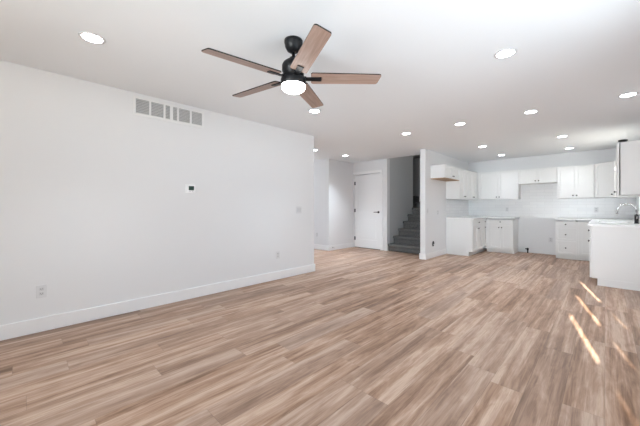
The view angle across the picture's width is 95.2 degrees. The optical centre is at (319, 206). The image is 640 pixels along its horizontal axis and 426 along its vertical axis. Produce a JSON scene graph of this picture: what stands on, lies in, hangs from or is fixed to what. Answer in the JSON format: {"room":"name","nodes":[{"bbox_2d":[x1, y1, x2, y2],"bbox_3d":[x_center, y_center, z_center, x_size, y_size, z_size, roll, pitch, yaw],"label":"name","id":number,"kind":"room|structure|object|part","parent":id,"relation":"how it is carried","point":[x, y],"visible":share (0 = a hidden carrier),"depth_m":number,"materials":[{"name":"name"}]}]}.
{"room":"empty living room","nodes":[
{"label":"empty living room","id":0,"kind":"room"},
{"bbox_2d":[0,60,313,324],"bbox_3d":[-2.074,-0.060,3.352,0.130,2.440,5.500,0,0,44],"label":"wall","id":1,"kind":"structure","parent":0,"point":[96,209],"depth_m":3.19,"materials":[{"name":"white paint"}]},
{"bbox_2d":[36,284,46,297],"bbox_3d":[-2.593,0.785,2.719,0.009,0.118,0.072,0,0,44],"label":"wall outlet","id":2,"kind":"object","parent":1,"relation":"attached to","point":[41,290],"visible":1,"depth_m":2.72,"materials":[{"name":"white plastic"}]},
{"bbox_2d":[0,264,314,340],"bbox_3d":[-2.056,1.093,3.359,0.147,0.131,5.496,0,0,44],"label":"baseboard","id":3,"kind":"structure","parent":1,"relation":"attached to","point":[17,329],"depth_m":3.22,"materials":[{"name":"white paint"}]},
{"bbox_2d":[133,95,203,127],"bbox_3d":[-1.798,-1.136,3.532,0.011,0.212,0.800,0,0,44],"label":"air vent","id":4,"kind":"object","parent":1,"relation":"in","point":[145,107],"visible":1,"depth_m":3.50,"materials":[{"name":"white metal"}]},
{"bbox_2d":[185,184,194,192],"bbox_3d":[-1.633,-0.230,3.690,0.026,0.110,0.124,0,0,44],"label":"thermostat","id":5,"kind":"object","parent":1,"relation":"attached to","point":[189,188],"visible":1,"depth_m":3.67,"materials":[{"name":"white plastic"}]},
{"bbox_2d":[276,251,279,258],"bbox_3d":[-0.675,0.770,4.684,0.009,0.118,0.072,0,0,44],"label":"wall outlet","id":6,"kind":"object","parent":1,"relation":"attached to","point":[277,252],"visible":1,"depth_m":4.68,"materials":[{"name":"white plastic"}]},
{"bbox_2d":[296,206,301,212],"bbox_3d":[-0.361,0.050,5.005,0.010,0.118,0.118,0,0,44],"label":"light switch","id":7,"kind":"object","parent":1,"relation":"attached to","point":[298,208],"visible":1,"depth_m":5.00,"materials":[{"name":"white plastic"}]},
{"bbox_2d":[0,247,639,425],"bbox_3d":[0.214,1.220,5.080,8.009,0.120,11.430,0,0,44],"label":"floor","id":8,"kind":"structure","parent":0,"point":[367,337],"depth_m":2.33,"materials":[{"name":"brown wood"}]},
{"bbox_2d":[388,196,419,253],"bbox_3d":[2.689,0.209,8.632,2.311,1.900,2.579,0,0,44],"label":"staircase","id":9,"kind":"structure","parent":8,"relation":"on","point":[408,239],"depth_m":7.79,"materials":[{"name":"grey carpet"}]},
{"bbox_2d":[446,219,482,255],"bbox_3d":[3.643,0.724,7.316,0.639,0.870,0.800,0,0,44],"label":"base cabinet","id":10,"kind":"object","parent":8,"relation":"on","point":[464,237],"visible":1,"depth_m":7.05,"materials":[{"name":"white wood"}]},
{"bbox_3d":[3.702,0.758,6.979,0.020,0.590,0.394,0,0,44],"label":"door","id":11,"kind":"part","parent":10,"relation":"part of","materials":[{"name":"white wood"}]},
{"bbox_3d":[3.842,0.381,7.122,0.020,0.152,0.794,0,0,44],"label":"drawer","id":12,"kind":"part","parent":10,"relation":"part of","materials":[{"name":"white wood"}]},
{"bbox_3d":[3.982,0.758,7.265,0.020,0.590,0.394,0,0,44],"label":"door","id":13,"kind":"part","parent":10,"relation":"part of","materials":[{"name":"white wood"}]},
{"bbox_2d":[446,216,519,218],"bbox_3d":[4.152,0.273,7.401,1.251,0.030,1.663,0,0,44],"label":"countertop","id":14,"kind":"structure","parent":10,"relation":"on","point":[460,217],"depth_m":7.20,"materials":[{"name":"white stone"}]},
{"bbox_2d":[479,218,487,251],"bbox_3d":[4.218,0.724,7.906,0.639,0.870,0.845,0,0,44],"label":"base cabinet","id":15,"kind":"object","parent":8,"relation":"on","point":[484,219],"visible":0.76,"depth_m":7.53,"materials":[{"name":"white wood"}]},
{"bbox_3d":[4.205,0.758,7.494,0.020,0.590,0.229,0,0,44],"label":"door","id":16,"kind":"part","parent":15,"relation":"part of","materials":[{"name":"white wood"}]},
{"bbox_2d":[486,218,517,253],"bbox_3d":[4.715,0.724,7.566,0.603,0.870,0.639,0,0,44],"label":"base cabinet","id":17,"kind":"object","parent":8,"relation":"on","point":[501,234],"visible":0.98,"depth_m":7.36,"materials":[{"name":"white wood"}]},
{"bbox_3d":[4.445,0.758,7.442,0.264,0.590,0.020,0,0,44],"label":"door","id":18,"kind":"part","parent":17,"relation":"part of","materials":[{"name":"white wood"}]},
{"bbox_3d":[4.541,0.391,7.347,0.534,0.132,0.020,0,0,44],"label":"drawer","id":19,"kind":"part","parent":17,"relation":"part of","materials":[{"name":"white wood"}]},
{"bbox_3d":[4.638,0.758,7.253,0.264,0.590,0.020,0,0,44],"label":"door","id":20,"kind":"part","parent":17,"relation":"part of","materials":[{"name":"white wood"}]},
{"bbox_2d":[556,220,576,259],"bbox_3d":[5.638,0.724,6.667,0.356,0.870,0.639,0,0,44],"label":"base cabinet","id":21,"kind":"object","parent":8,"relation":"on","point":[565,229],"visible":0.98,"depth_m":6.47,"materials":[{"name":"white wood"}]},
{"bbox_3d":[5.443,0.905,6.467,0.350,0.295,0.020,0,0,44],"label":"drawer","id":22,"kind":"part","parent":21,"relation":"part of","materials":[{"name":"white wood"}]},
{"bbox_3d":[5.443,0.610,6.467,0.350,0.284,0.020,0,0,44],"label":"drawer","id":23,"kind":"part","parent":21,"relation":"part of","materials":[{"name":"white wood"}]},
{"bbox_3d":[5.443,0.394,6.467,0.350,0.137,0.020,0,0,44],"label":"drawer","id":24,"kind":"part","parent":21,"relation":"part of","materials":[{"name":"white wood"}]},
{"bbox_2d":[576,220,589,260],"bbox_3d":[5.874,0.724,6.458,0.272,0.870,0.608,0,0,44],"label":"base cabinet","id":25,"kind":"object","parent":8,"relation":"on","point":[582,233],"visible":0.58,"depth_m":6.28,"materials":[{"name":"white wood"}]},
{"bbox_2d":[588,226,639,290],"bbox_3d":[4.550,0.724,4.460,0.674,0.870,0.820,0,0,44],"label":"base cabinet","id":26,"kind":"object","parent":8,"relation":"on","point":[614,251],"visible":0.99,"depth_m":4.19,"materials":[{"name":"white wood"}]},
{"bbox_3d":[4.195,0.758,4.520,0.020,0.590,0.404,0,0,44],"label":"door","id":27,"kind":"part","parent":26,"relation":"part of","materials":[{"name":"white wood"}]},
{"bbox_2d":[555,218,639,227],"bbox_3d":[5.109,0.273,5.468,1.283,0.030,3.093,0,0,44],"label":"countertop","id":28,"kind":"structure","parent":26,"relation":"on","point":[628,223],"depth_m":5.18,"materials":[{"name":"white stone"}]},
{"bbox_2d":[616,203,638,223],"bbox_3d":[4.834,0.099,4.592,0.260,0.318,0.134,0,0,44],"label":"faucet","id":29,"kind":"object","parent":28,"relation":"on","point":[636,216],"visible":1,"depth_m":4.56,"materials":[{"name":"grey metal"}]},
{"bbox_3d":[4.856,0.031,4.623,0.238,0.183,0.026,0,0,44],"label":"spout","id":30,"kind":"part","parent":29,"relation":"part of","materials":[{"name":"silver metal"}]},
{"bbox_2d":[0,0,639,162],"bbox_3d":[0.214,-1.340,5.080,8.009,0.120,11.430,0,0,44],"label":"ceiling","id":31,"kind":"structure","parent":0,"point":[435,61],"depth_m":2.55,"materials":[{"name":"white paint"}]},
{"bbox_2d":[78,31,105,43],"bbox_3d":[-1.724,-1.277,2.211,0.168,0.005,0.168,0,0,44],"label":"recessed light","id":32,"kind":"object","parent":31,"relation":"in","point":[90,37],"visible":1,"depth_m":2.20,"materials":[{"name":"white plastic"}]},
{"bbox_2d":[201,24,380,107],"bbox_3d":[-0.240,-1.081,2.249,1.277,0.395,1.270,0,0,44],"label":"ceiling fan","id":33,"kind":"object","parent":31,"relation":"hanging from","point":[293,80],"visible":1,"depth_m":2.18,"materials":[{"name":"brown wood"}]},
{"bbox_3d":[-0.522,-0.992,2.000,0.535,0.008,0.128,0,12,-38],"label":"blade","id":34,"kind":"part","parent":33,"relation":"part of","materials":[{"name":"brown wood"}]},
{"bbox_3d":[-0.536,-0.992,2.473,0.535,0.008,0.128,0,12,34],"label":"blade","id":35,"kind":"part","parent":33,"relation":"part of","materials":[{"name":"brown wood"}]},
{"bbox_3d":[-0.317,-0.989,2.160,0.145,0.018,0.048,0,12,-38],"label":"blade arm","id":36,"kind":"part","parent":33,"relation":"part of","materials":[{"name":"black metal"}]},
{"bbox_3d":[-0.204,-1.071,2.246,0.176,0.162,0.176,0,0,44],"label":"motor","id":37,"kind":"part","parent":33,"relation":"part of","materials":[{"name":"black metal"}]},
{"bbox_3d":[-0.157,-0.989,2.112,0.048,0.018,0.145,13,-4,-19],"label":"blade arm","id":38,"kind":"part","parent":33,"relation":"part of","materials":[{"name":"black metal"}]},
{"bbox_3d":[-0.068,-0.992,1.867,0.128,0.008,0.535,13,-4,-19],"label":"blade","id":39,"kind":"part","parent":33,"relation":"part of","materials":[{"name":"brown wood"}]},
{"bbox_3d":[-0.091,-0.992,2.633,0.128,0.008,0.535,-12,-3,16],"label":"blade","id":40,"kind":"part","parent":33,"relation":"part of","materials":[{"name":"brown wood"}]},
{"bbox_3d":[-0.062,-0.989,2.250,0.145,0.018,0.048,0,-12,-2],"label":"blade arm","id":41,"kind":"part","parent":33,"relation":"part of","materials":[{"name":"black metal"}]},
{"bbox_3d":[0.198,-0.992,2.258,0.535,0.008,0.128,0,-12,-2],"label":"blade","id":42,"kind":"part","parent":33,"relation":"part of","materials":[{"name":"brown wood"}]},
{"bbox_2d":[308,109,320,112],"bbox_3d":[-0.073,-1.277,3.893,0.168,0.005,0.168,0,0,44],"label":"recessed light","id":43,"kind":"object","parent":31,"relation":"in","point":[310,110],"visible":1,"depth_m":3.88,"materials":[{"name":"white"}]},
{"bbox_2d":[494,48,517,58],"bbox_3d":[1.545,-1.277,2.432,0.168,0.005,0.168,0,0,44],"label":"recessed light","id":44,"kind":"object","parent":31,"relation":"in","point":[505,53],"visible":1,"depth_m":2.43,"materials":[{"name":"white plastic"}]},
{"bbox_2d":[523,110,538,113],"bbox_3d":[2.835,-1.277,3.927,0.168,0.005,0.168,0,0,44],"label":"recessed light","id":45,"kind":"object","parent":31,"relation":"in","point":[529,111],"visible":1,"depth_m":3.91,"materials":[{"name":"white"}]},
{"bbox_2d":[618,92,638,97],"bbox_3d":[3.515,-1.277,3.332,0.168,0.005,0.168,0,0,44],"label":"recessed light","id":46,"kind":"object","parent":31,"relation":"in","point":[631,93],"visible":1,"depth_m":3.31,"materials":[{"name":"white plastic"}]},
{"bbox_2d":[314,159,352,245],"bbox_3d":[0.410,-0.060,9.325,1.960,2.440,2.520,0,0,44],"label":"wall","id":47,"kind":"structure","parent":0,"point":[333,179],"depth_m":8.01,"materials":[{"name":"white paint"}]},
{"bbox_2d":[353,159,389,250],"bbox_3d":[1.418,-0.060,8.153,1.119,2.440,0.130,0,0,44],"label":"wall","id":48,"kind":"structure","parent":0,"point":[382,164],"depth_m":7.79,"materials":[{"name":"white paint"}]},
{"bbox_2d":[314,242,352,250],"bbox_3d":[-0.096,1.093,8.788,1.966,0.131,1.075,0,0,44],"label":"baseboard","id":49,"kind":"structure","parent":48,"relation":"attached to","point":[346,245],"depth_m":7.98,"materials":[{"name":"white paint"}]},
{"bbox_2d":[353,170,382,249],"bbox_3d":[1.348,0.080,8.174,0.987,2.160,0.178,0,0,44],"label":"door","id":50,"kind":"structure","parent":48,"relation":"in","point":[367,185],"depth_m":8.15,"materials":[{"name":"white paint"}]},
{"bbox_2d":[390,156,410,242],"bbox_3d":[2.237,-0.990,8.283,0.130,4.300,1.198,0,0,44],"label":"wall","id":51,"kind":"structure","parent":0,"point":[400,167],"depth_m":8.18,"materials":[{"name":"grey paint"}]},
{"bbox_2d":[411,156,412,213],"bbox_3d":[2.343,-0.990,9.101,1.120,4.300,0.120,0,0,44],"label":"wall","id":52,"kind":"structure","parent":0,"point":[411,156],"depth_m":8.69,"materials":[{"name":"grey paint"}]},
{"bbox_2d":[413,158,419,207],"bbox_3d":[3.598,-0.990,9.658,2.458,4.300,0.150,0,0,44],"label":"wall","id":53,"kind":"structure","parent":0,"point":[416,162],"depth_m":9.88,"materials":[{"name":"grey paint"}]},
{"bbox_2d":[420,149,467,253],"bbox_3d":[3.258,-0.060,7.468,0.120,2.440,2.820,0,0,44],"label":"wall","id":54,"kind":"structure","parent":0,"point":[432,192],"depth_m":6.68,"materials":[{"name":"white paint"}]},
{"bbox_2d":[419,248,446,259],"bbox_3d":[2.675,1.093,6.871,0.152,0.131,1.182,0,0,44],"label":"baseboard","id":55,"kind":"structure","parent":54,"relation":"attached to","point":[443,251],"depth_m":6.64,"materials":[{"name":"white paint"}]},
{"bbox_2d":[431,164,459,180],"bbox_3d":[2.938,-0.783,6.799,0.354,0.303,0.895,0,0,44],"label":"upper cabinet","id":56,"kind":"object","parent":54,"relation":"attached to","point":[443,172],"visible":1,"depth_m":6.55,"materials":[{"name":"white wood"}]},
{"bbox_3d":[2.879,-0.791,6.543,0.020,0.281,0.442,0,0,44],"label":"door","id":57,"kind":"part","parent":56,"relation":"part of","materials":[{"name":"white wood"}]},
{"bbox_3d":[3.192,-0.791,6.864,0.020,0.281,0.442,0,0,44],"label":"door","id":58,"kind":"part","parent":56,"relation":"part of","materials":[{"name":"white wood"}]},
{"bbox_2d":[446,199,468,216],"bbox_3d":[3.710,0.029,7.838,0.006,0.456,1.641,0,0,44],"label":"backsplash","id":59,"kind":"structure","parent":54,"relation":"attached to","point":[454,207],"depth_m":7.74,"materials":[{"name":"tile"}]},
{"bbox_2d":[446,168,468,198],"bbox_3d":[3.484,-0.568,7.358,0.354,0.735,0.665,0,0,44],"label":"upper cabinet","id":60,"kind":"object","parent":54,"relation":"attached to","point":[459,189],"visible":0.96,"depth_m":7.18,"materials":[{"name":"white wood"}]},
{"bbox_3d":[3.466,-0.568,7.144,0.020,0.729,0.326,0,0,44],"label":"door","id":61,"kind":"part","parent":60,"relation":"part of","materials":[{"name":"white wood"}]},
{"bbox_3d":[3.698,-0.568,7.382,0.020,0.729,0.326,0,0,44],"label":"door","id":62,"kind":"part","parent":60,"relation":"part of","materials":[{"name":"white wood"}]},
{"bbox_2d":[457,171,476,199],"bbox_3d":[4.065,-0.568,7.953,0.354,0.735,0.994,0,0,44],"label":"upper cabinet","id":63,"kind":"object","parent":54,"relation":"attached to","point":[472,175],"visible":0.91,"depth_m":7.76,"materials":[{"name":"white wood"}]},
{"bbox_3d":[3.931,-0.568,7.621,0.020,0.729,0.326,0,0,44],"label":"door","id":64,"kind":"part","parent":63,"relation":"part of","materials":[{"name":"white wood"}]},
{"bbox_3d":[4.163,-0.568,7.859,0.020,0.729,0.326,0,0,44],"label":"door","id":65,"kind":"part","parent":63,"relation":"part of","materials":[{"name":"white wood"}]},
{"bbox_2d":[468,148,635,254],"bbox_3d":[5.518,-0.060,7.324,3.551,2.440,0.130,0,0,44],"label":"wall","id":66,"kind":"structure","parent":0,"point":[534,234],"depth_m":7.28,"materials":[{"name":"white paint"}]},
{"bbox_2d":[477,170,520,199],"bbox_3d":[4.739,-0.568,7.753,0.945,0.735,0.339,0,0,44],"label":"upper cabinet","id":67,"kind":"object","parent":66,"relation":"attached to","point":[498,185],"visible":1,"depth_m":7.63,"materials":[{"name":"white wood"}]},
{"bbox_3d":[4.501,-0.568,7.806,0.446,0.729,0.020,0,0,44],"label":"door","id":68,"kind":"part","parent":67,"relation":"part of","materials":[{"name":"white wood"}]},
{"bbox_3d":[4.825,-0.568,7.489,0.446,0.729,0.020,0,0,44],"label":"door","id":69,"kind":"part","parent":67,"relation":"part of","materials":[{"name":"white wood"}]},
{"bbox_2d":[519,167,556,184],"bbox_3d":[5.346,-0.755,7.160,0.747,0.360,0.339,0,0,44],"label":"upper cabinet","id":70,"kind":"object","parent":66,"relation":"attached to","point":[538,175],"visible":0.99,"depth_m":7.06,"materials":[{"name":"white wood"}]},
{"bbox_3d":[5.123,-0.755,7.199,0.368,0.354,0.020,0,0,44],"label":"door","id":71,"kind":"part","parent":70,"relation":"part of","materials":[{"name":"white wood"}]},
{"bbox_3d":[5.390,-0.755,6.938,0.368,0.354,0.020,0,0,44],"label":"door","id":72,"kind":"part","parent":70,"relation":"part of","materials":[{"name":"white wood"}]},
{"bbox_2d":[469,183,635,218],"bbox_3d":[5.465,-0.149,7.278,3.287,0.848,0.006,0,0,44],"label":"backsplash","id":73,"kind":"structure","parent":66,"relation":"attached to","point":[537,200],"depth_m":7.15,"materials":[{"name":"tile"}]},
{"bbox_2d":[557,164,593,198],"bbox_3d":[5.840,-0.568,6.679,0.628,0.735,0.339,0,0,44],"label":"upper cabinet","id":74,"kind":"object","parent":66,"relation":"attached to","point":[577,181],"visible":1,"depth_m":6.57,"materials":[{"name":"white wood"}]},
{"bbox_3d":[5.638,-0.568,6.697,0.308,0.729,0.020,0,0,44],"label":"door","id":75,"kind":"part","parent":74,"relation":"part of","materials":[{"name":"white wood"}]},
{"bbox_3d":[5.862,-0.568,6.477,0.308,0.729,0.020,0,0,44],"label":"door","id":76,"kind":"part","parent":74,"relation":"part of","materials":[{"name":"white wood"}]},
{"bbox_2d":[594,161,638,197],"bbox_3d":[6.196,-0.568,6.126,0.646,0.735,0.633,0,0,44],"label":"upper cabinet","id":77,"kind":"object","parent":66,"relation":"attached to","point":[604,173],"visible":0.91,"depth_m":6.12,"materials":[{"name":"white wood"}]},
{"bbox_3d":[5.975,-0.568,6.133,0.020,0.731,0.434,0,0,0],"label":"door","id":78,"kind":"part","parent":77,"relation":"part of","materials":[{"name":"white wood"}]},
{"bbox_3d":[2.915,-0.060,2.207,0.129,2.440,11.090,0,0,44],"label":"wall","id":79,"kind":"structure","parent":0,"visible":0},
{"bbox_2d":[614,140,639,195],"bbox_3d":[4.721,-0.555,4.426,0.381,0.760,0.830,0,0,44],"label":"upper cabinet","id":80,"kind":"object","parent":79,"relation":"attached to","point":[627,153],"visible":1,"depth_m":4.16,"materials":[{"name":"white wood"}]},
{"bbox_3d":[4.759,-0.555,4.679,0.020,0.754,0.409,0,0,44],"label":"door","id":81,"kind":"part","parent":80,"relation":"part of","materials":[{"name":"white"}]},
{"bbox_3d":[4.470,-0.555,4.382,0.020,0.754,0.409,0,0,44],"label":"door","id":82,"kind":"part","parent":80,"relation":"part of","materials":[{"name":"white wood"}]},
{"bbox_2d":[636,197,639,219],"bbox_3d":[5.575,0.029,5.032,0.006,0.456,3.051,0,0,44],"label":"backsplash","id":83,"kind":"structure","parent":79,"relation":"attached to","point":[637,198],"depth_m":5.92,"materials":[{"name":"tile"}]}
]}

